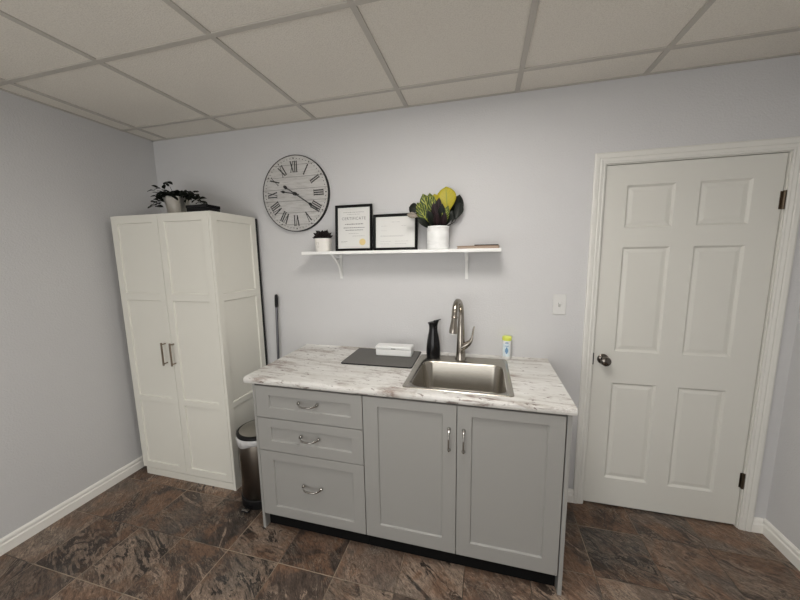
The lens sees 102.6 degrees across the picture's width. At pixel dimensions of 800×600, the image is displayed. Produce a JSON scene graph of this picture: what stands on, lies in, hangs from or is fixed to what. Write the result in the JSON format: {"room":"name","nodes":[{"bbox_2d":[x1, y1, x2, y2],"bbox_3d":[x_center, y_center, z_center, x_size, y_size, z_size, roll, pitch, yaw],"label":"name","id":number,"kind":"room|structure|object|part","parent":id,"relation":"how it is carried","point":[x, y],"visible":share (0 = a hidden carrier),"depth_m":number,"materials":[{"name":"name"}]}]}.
{"room":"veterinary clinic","nodes":[
{"label":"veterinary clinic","id":0,"kind":"room"},
{"bbox_2d":[0,90,160,538],"bbox_3d":[-2.383,0.193,0.909,0.100,2.555,3.800,1,8,15],"label":"wall","id":1,"kind":"structure","parent":0,"point":[69,420],"depth_m":1.94,"materials":[{"name":"grey paint"}]},
{"bbox_2d":[0,455,143,555],"bbox_3d":[-2.321,1.424,1.017,0.015,0.085,3.700,1,8,15],"label":"baseboard","id":2,"kind":"structure","parent":1,"relation":"attached to","point":[18,536],"depth_m":1.98,"materials":[{"name":"white paint"}]},
{"bbox_2d":[0,0,799,141],"bbox_3d":[-0.520,-0.928,-0.205,4.220,0.124,4.690,1,8,15],"label":"ceiling","id":3,"kind":"structure","parent":0,"point":[151,70],"depth_m":1.41,"materials":[{"name":"tile"}]},
{"bbox_2d":[0,466,799,599],"bbox_3d":[-0.382,1.556,0.526,4.220,0.100,3.900,1,8,15],"label":"floor","id":4,"kind":"structure","parent":0,"point":[147,536],"depth_m":1.65,"materials":[{"name":"tile"}]},
{"bbox_2d":[110,211,267,490],"bbox_3d":[-1.459,0.344,2.316,0.802,1.840,0.447,1,8,15],"label":"wardrobe","id":5,"kind":"object","parent":4,"relation":"on","point":[190,283],"visible":0.88,"depth_m":2.13,"materials":[{"name":"white wood"}]},
{"bbox_3d":[-1.703,0.338,2.191,0.392,1.782,0.018,1,8,15],"label":"door","id":6,"kind":"part","parent":5,"relation":"part of","materials":[{"name":"white wood"}]},
{"bbox_3d":[-1.568,0.357,2.132,0.010,0.156,0.036,1,8,15],"label":"handle","id":7,"kind":"part","parent":5,"relation":"part of","materials":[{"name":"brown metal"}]},
{"bbox_3d":[-1.500,0.359,2.114,0.010,0.156,0.036,1,8,15],"label":"handle","id":8,"kind":"part","parent":5,"relation":"part of","materials":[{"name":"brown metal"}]},
{"bbox_2d":[147,181,207,212],"bbox_3d":[-1.494,-0.683,2.139,0.490,0.244,0.215,1,8,15],"label":"trailing plant","id":9,"kind":"object","parent":5,"relation":"on","point":[175,201],"visible":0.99,"depth_m":2.11,"materials":[{"name":"green plant"}]},
{"bbox_3d":[-1.502,-0.626,2.166,0.160,0.124,0.160,1,8,15],"label":"pot","id":10,"kind":"part","parent":9,"relation":"part of","materials":[{"name":"white ceramic"}]},
{"bbox_3d":[-1.323,0.346,2.092,0.387,1.782,0.018,1,8,15],"label":"door","id":11,"kind":"part","parent":5,"relation":"part of","materials":[{"name":"white wood"}]},
{"bbox_2d":[185,204,219,211],"bbox_3d":[-1.293,-0.589,2.108,0.166,0.060,0.114,1,8,15],"label":"box","id":12,"kind":"object","parent":5,"relation":"on","point":[200,207],"visible":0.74,"depth_m":2.06,"materials":[{"name":"plastic"}]},
{"bbox_3d":[-1.294,-0.609,2.106,0.166,0.020,0.114,1,8,15],"label":"lid","id":13,"kind":"part","parent":12,"relation":"part of","materials":[{"name":"black"}]},
{"bbox_3d":[-1.078,0.351,2.224,0.018,1.840,0.390,1,8,15],"label":"panel","id":14,"kind":"part","parent":5,"relation":"part of","materials":[{"name":"white wood"}]},
{"bbox_3d":[-1.401,0.303,2.518,0.791,1.804,0.020,1,8,15],"label":"panel","id":15,"kind":"part","parent":5,"relation":"part of","materials":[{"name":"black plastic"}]},
{"bbox_2d":[235,420,261,512],"bbox_3d":[-0.911,1.046,2.088,0.272,0.497,0.265,-5,9,-30],"label":"bin","id":16,"kind":"object","parent":4,"relation":"on","point":[246,440],"visible":0.49,"depth_m":1.98,"materials":[{"name":"metal"}]},
{"bbox_3d":[-0.911,0.808,2.056,0.228,0.018,0.228,1,8,15],"label":"lid","id":17,"kind":"part","parent":16,"relation":"part of","materials":[{"name":"metal"}]},
{"bbox_2d":[274,294,279,358],"bbox_3d":[-0.919,0.602,2.401,0.090,1.290,0.093,1,8,15],"label":"broom","id":18,"kind":"object","parent":4,"relation":"on","point":[276,295],"visible":0.18,"depth_m":2.36,"materials":[{"name":"black plastic"}]},
{"bbox_3d":[-0.911,0.613,2.415,0.019,1.166,0.058,6,10,40],"label":"handle","id":19,"kind":"part","parent":18,"relation":"part of","materials":[{"name":"grey metal"}]},
{"bbox_2d":[252,384,369,544],"bbox_3d":[-0.419,0.855,2.004,0.641,0.883,0.663,1,8,15],"label":"base cabinet","id":20,"kind":"object","parent":4,"relation":"on","point":[310,443],"visible":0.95,"depth_m":1.72,"materials":[{"name":"grey paint"}]},
{"bbox_3d":[-0.716,0.846,2.103,0.016,0.883,0.620,1,8,15],"label":"panel","id":21,"kind":"part","parent":20,"relation":"part of","materials":[{"name":"grey paint"}]},
{"bbox_3d":[-0.486,0.546,1.651,0.125,0.019,0.037,1,8,15],"label":"handle","id":22,"kind":"part","parent":20,"relation":"part of","materials":[{"name":"grey metal"}]},
{"bbox_3d":[-0.486,0.556,1.681,0.618,0.179,0.019,1,8,15],"label":"drawer","id":23,"kind":"part","parent":20,"relation":"part of","materials":[{"name":"grey paint"}]},
{"bbox_3d":[-0.483,0.735,1.677,0.125,0.019,0.037,1,8,15],"label":"handle","id":24,"kind":"part","parent":20,"relation":"part of","materials":[{"name":"grey metal"}]},
{"bbox_3d":[-0.483,0.742,1.707,0.618,0.189,0.019,1,8,15],"label":"drawer","id":25,"kind":"part","parent":20,"relation":"part of","materials":[{"name":"grey paint"}]},
{"bbox_3d":[-0.479,1.020,1.717,0.125,0.019,0.037,1,8,15],"label":"handle","id":26,"kind":"part","parent":20,"relation":"part of","materials":[{"name":"grey metal"}]},
{"bbox_3d":[-0.478,1.034,1.748,0.618,0.393,0.019,1,8,15],"label":"drawer","id":27,"kind":"part","parent":20,"relation":"part of","materials":[{"name":"grey paint"}]},
{"bbox_2d":[362,395,572,595],"bbox_3d":[0.350,0.872,1.804,0.944,0.883,0.663,1,8,15],"label":"base cabinet","id":28,"kind":"object","parent":4,"relation":"on","point":[502,510],"visible":0.95,"depth_m":1.51,"materials":[{"name":"grey paint"}]},
{"bbox_3d":[0.044,0.859,1.585,0.460,0.769,0.019,1,8,15],"label":"door","id":29,"kind":"part","parent":28,"relation":"part of","materials":[{"name":"grey paint"}]},
{"bbox_2d":[243,344,577,415],"bbox_3d":[0.024,0.404,1.845,1.639,0.041,0.652,1,8,15],"label":"countertop","id":30,"kind":"structure","parent":28,"relation":"on","point":[537,387],"depth_m":1.68,"materials":[{"name":"laminate"}]},
{"bbox_2d":[341,348,420,368],"bbox_3d":[-0.107,0.362,2.028,0.444,0.008,0.328,1,8,15],"label":"drying mat","id":31,"kind":"object","parent":30,"relation":"on","point":[361,356],"visible":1,"depth_m":1.97,"materials":[{"name":"black plastic"}]},
{"bbox_2d":[375,343,413,356],"bbox_3d":[-0.034,0.320,2.065,0.236,0.061,0.089,1,8,13],"label":"box","id":32,"kind":"object","parent":31,"relation":"on","point":[387,349],"visible":1,"depth_m":2.03,"materials":[{"name":"plastic"}]},
{"bbox_3d":[-0.034,0.300,2.063,0.236,0.019,0.088,1,8,13],"label":"lid","id":33,"kind":"part","parent":32,"relation":"part of","materials":[{"name":"white plastic"}]},
{"bbox_2d":[402,354,513,396],"bbox_3d":[0.330,0.488,1.775,0.527,0.194,0.537,1,8,15],"label":"sink","id":34,"kind":"object","parent":30,"relation":"in","point":[474,375],"visible":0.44,"depth_m":1.89,"materials":[{"name":"silver metal"}]},
{"bbox_2d":[426,319,440,358],"bbox_3d":[0.209,0.237,1.997,0.090,0.245,0.063,1,8,15],"label":"soap dispenser","id":35,"kind":"object","parent":34,"relation":"on","point":[433,343],"visible":1,"depth_m":1.98,"materials":[{"name":"black plastic"}]},
{"bbox_2d":[449,299,474,360],"bbox_3d":[0.334,0.183,1.877,0.114,0.385,0.217,7,11,44],"label":"faucet","id":36,"kind":"object","parent":30,"relation":"on","point":[457,308],"visible":1,"depth_m":1.92,"materials":[{"name":"silver metal"}]},
{"bbox_3d":[0.337,0.076,1.863,0.037,0.170,0.188,3,9,24],"label":"spout","id":37,"kind":"part","parent":36,"relation":"part of","materials":[{"name":"silver metal"}]},
{"bbox_3d":[0.406,0.232,1.938,0.090,0.157,0.048,1,8,15],"label":"lever","id":38,"kind":"part","parent":36,"relation":"part of","materials":[{"name":"silver metal"}]},
{"bbox_2d":[502,335,511,359],"bbox_3d":[0.656,0.291,1.971,0.056,0.141,0.056,1,8,15],"label":"tube","id":39,"kind":"object","parent":30,"relation":"on","point":[506,345],"visible":1,"depth_m":1.95,"materials":[{"name":"white plastic"}]},
{"bbox_3d":[0.655,0.233,1.963,0.056,0.023,0.056,1,8,15],"label":"lid","id":40,"kind":"part","parent":39,"relation":"part of","materials":[{"name":"yellow plastic"}]},
{"bbox_3d":[0.225,0.653,1.480,0.018,0.123,0.037,1,8,15],"label":"handle","id":41,"kind":"part","parent":28,"relation":"part of","materials":[{"name":"grey metal"}]},
{"bbox_3d":[0.289,0.655,1.463,0.018,0.123,0.037,1,8,15],"label":"handle","id":42,"kind":"part","parent":28,"relation":"part of","materials":[{"name":"grey metal"}]},
{"bbox_3d":[0.490,0.868,1.470,0.456,0.769,0.019,1,8,15],"label":"door","id":43,"kind":"part","parent":28,"relation":"part of","materials":[{"name":"grey paint"}]},
{"bbox_3d":[0.803,0.878,1.709,0.018,0.883,0.620,1,8,15],"label":"panel","id":44,"kind":"part","parent":28,"relation":"part of","materials":[{"name":"grey paint"}]},
{"bbox_2d":[153,55,799,518],"bbox_3d":[0.076,-0.018,2.164,4.020,2.555,0.100,1,8,15],"label":"wall","id":45,"kind":"structure","parent":0,"point":[521,164],"depth_m":1.94,"materials":[{"name":"grey paint"}]},
{"bbox_2d":[263,155,329,231],"bbox_3d":[-0.719,-0.729,2.203,0.507,0.507,0.029,1,8,15],"label":"wall clock","id":46,"kind":"object","parent":45,"relation":"attached to","point":[296,190],"visible":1,"depth_m":2.19,"materials":[{"name":"white wood"}]},
{"bbox_2d":[301,248,500,278],"bbox_3d":[-0.020,-0.221,2.024,1.248,0.184,0.159,1,8,15],"label":"wall shelf","id":47,"kind":"object","parent":45,"relation":"attached to","point":[332,253],"visible":1,"depth_m":1.95,"materials":[{"name":"white laminate"}]},
{"bbox_2d":[312,229,332,251],"bbox_3d":[-0.511,-0.394,2.124,0.124,0.144,0.126,1,8,15],"label":"potted succulent","id":48,"kind":"object","parent":47,"relation":"on","point":[323,239],"visible":0.99,"depth_m":2.09,"materials":[{"name":"white ceramic"}]},
{"bbox_2d":[314,238,331,251],"bbox_3d":[-0.509,-0.366,2.132,0.100,0.086,0.100,1,8,15],"label":"pot","id":49,"kind":"object","parent":48,"relation":"attached to","point":[321,244],"depth_m":2.09,"materials":[{"name":"white ceramic"}]},
{"bbox_2d":[335,204,372,250],"bbox_3d":[-0.303,-0.471,2.097,0.257,0.298,0.038,1,8,15],"label":"picture frame","id":50,"kind":"object","parent":47,"relation":"on","point":[353,223],"visible":1,"depth_m":2.10,"materials":[{"name":"black plastic"}]},
{"bbox_2d":[373,213,417,249],"bbox_3d":[-0.032,-0.431,2.033,0.290,0.228,0.033,1,8,15],"label":"picture frame","id":51,"kind":"object","parent":47,"relation":"on","point":[397,231],"visible":0.98,"depth_m":2.03,"materials":[{"name":"white paper"}]},
{"bbox_2d":[407,187,463,248],"bbox_3d":[0.210,-0.486,1.912,0.328,0.364,0.154,1,8,15],"label":"potted croton","id":52,"kind":"object","parent":47,"relation":"on","point":[433,212],"visible":0.98,"depth_m":1.88,"materials":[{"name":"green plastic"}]},
{"bbox_2d":[427,225,448,248],"bbox_3d":[0.229,-0.374,1.933,0.134,0.136,0.134,1,8,15],"label":"pot","id":53,"kind":"object","parent":52,"relation":"attached to","point":[437,235],"depth_m":1.88,"materials":[{"name":"white ceramic"}]},
{"bbox_2d":[457,245,498,248],"bbox_3d":[0.459,-0.310,1.878,0.236,0.016,0.124,2,8,18],"label":"notebook","id":54,"kind":"object","parent":47,"relation":"on","point":[479,246],"visible":0.88,"depth_m":1.82,"materials":[{"name":"beige paper"}]},
{"bbox_2d":[552,294,566,314],"bbox_3d":[0.937,0.028,1.881,0.072,0.120,0.021,1,8,15],"label":"light switch","id":55,"kind":"object","parent":45,"relation":"attached to","point":[559,300],"visible":1,"depth_m":1.89,"materials":[{"name":"plastic"}]},
{"bbox_2d":[567,488,573,502],"bbox_3d":[-0.378,1.203,2.398,3.043,0.085,0.015,1,8,15],"label":"baseboard","id":56,"kind":"structure","parent":45,"relation":"attached to","point":[570,498],"depth_m":2.02,"materials":[{"name":"white paint"}]},
{"bbox_2d":[583,153,787,523],"bbox_3d":[1.514,0.277,1.769,0.791,2.011,0.106,1,8,15],"label":"door","id":57,"kind":"structure","parent":45,"relation":"in","point":[688,246],"depth_m":1.77,"materials":[{"name":"paint"}]},
{"bbox_3d":[1.181,0.350,1.847,0.060,0.060,0.068,1,8,15],"label":"knob","id":58,"kind":"part","parent":57,"relation":"part of","materials":[{"name":"grey metal"}]},
{"bbox_2d":[573,136,799,531],"bbox_3d":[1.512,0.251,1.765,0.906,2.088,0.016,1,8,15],"label":"trim","id":59,"kind":"structure","parent":45,"relation":"attached to","point":[791,213],"depth_m":1.70,"materials":[{"name":"paint"}]},
{"bbox_2d":[751,517,763,533],"bbox_3d":[1.985,1.253,1.784,0.053,0.085,0.015,1,8,15],"label":"baseboard","id":60,"kind":"structure","parent":45,"relation":"attached to","point":[757,526],"depth_m":1.78,"materials":[{"name":"white paint"}]},
{"bbox_2d":[766,306,799,549],"bbox_3d":[1.604,0.277,-0.126,0.100,2.555,3.800,1,8,15],"label":"wall","id":61,"kind":"structure","parent":0,"point":[783,509],"depth_m":1.65,"materials":[{"name":"grey paint"}]},
{"bbox_2d":[763,518,799,570],"bbox_3d":[1.554,1.506,0.011,0.015,0.085,3.700,1,8,15],"label":"baseboard","id":62,"kind":"structure","parent":61,"relation":"attached to","point":[789,550],"depth_m":1.66,"materials":[{"name":"white paint"}]}
]}

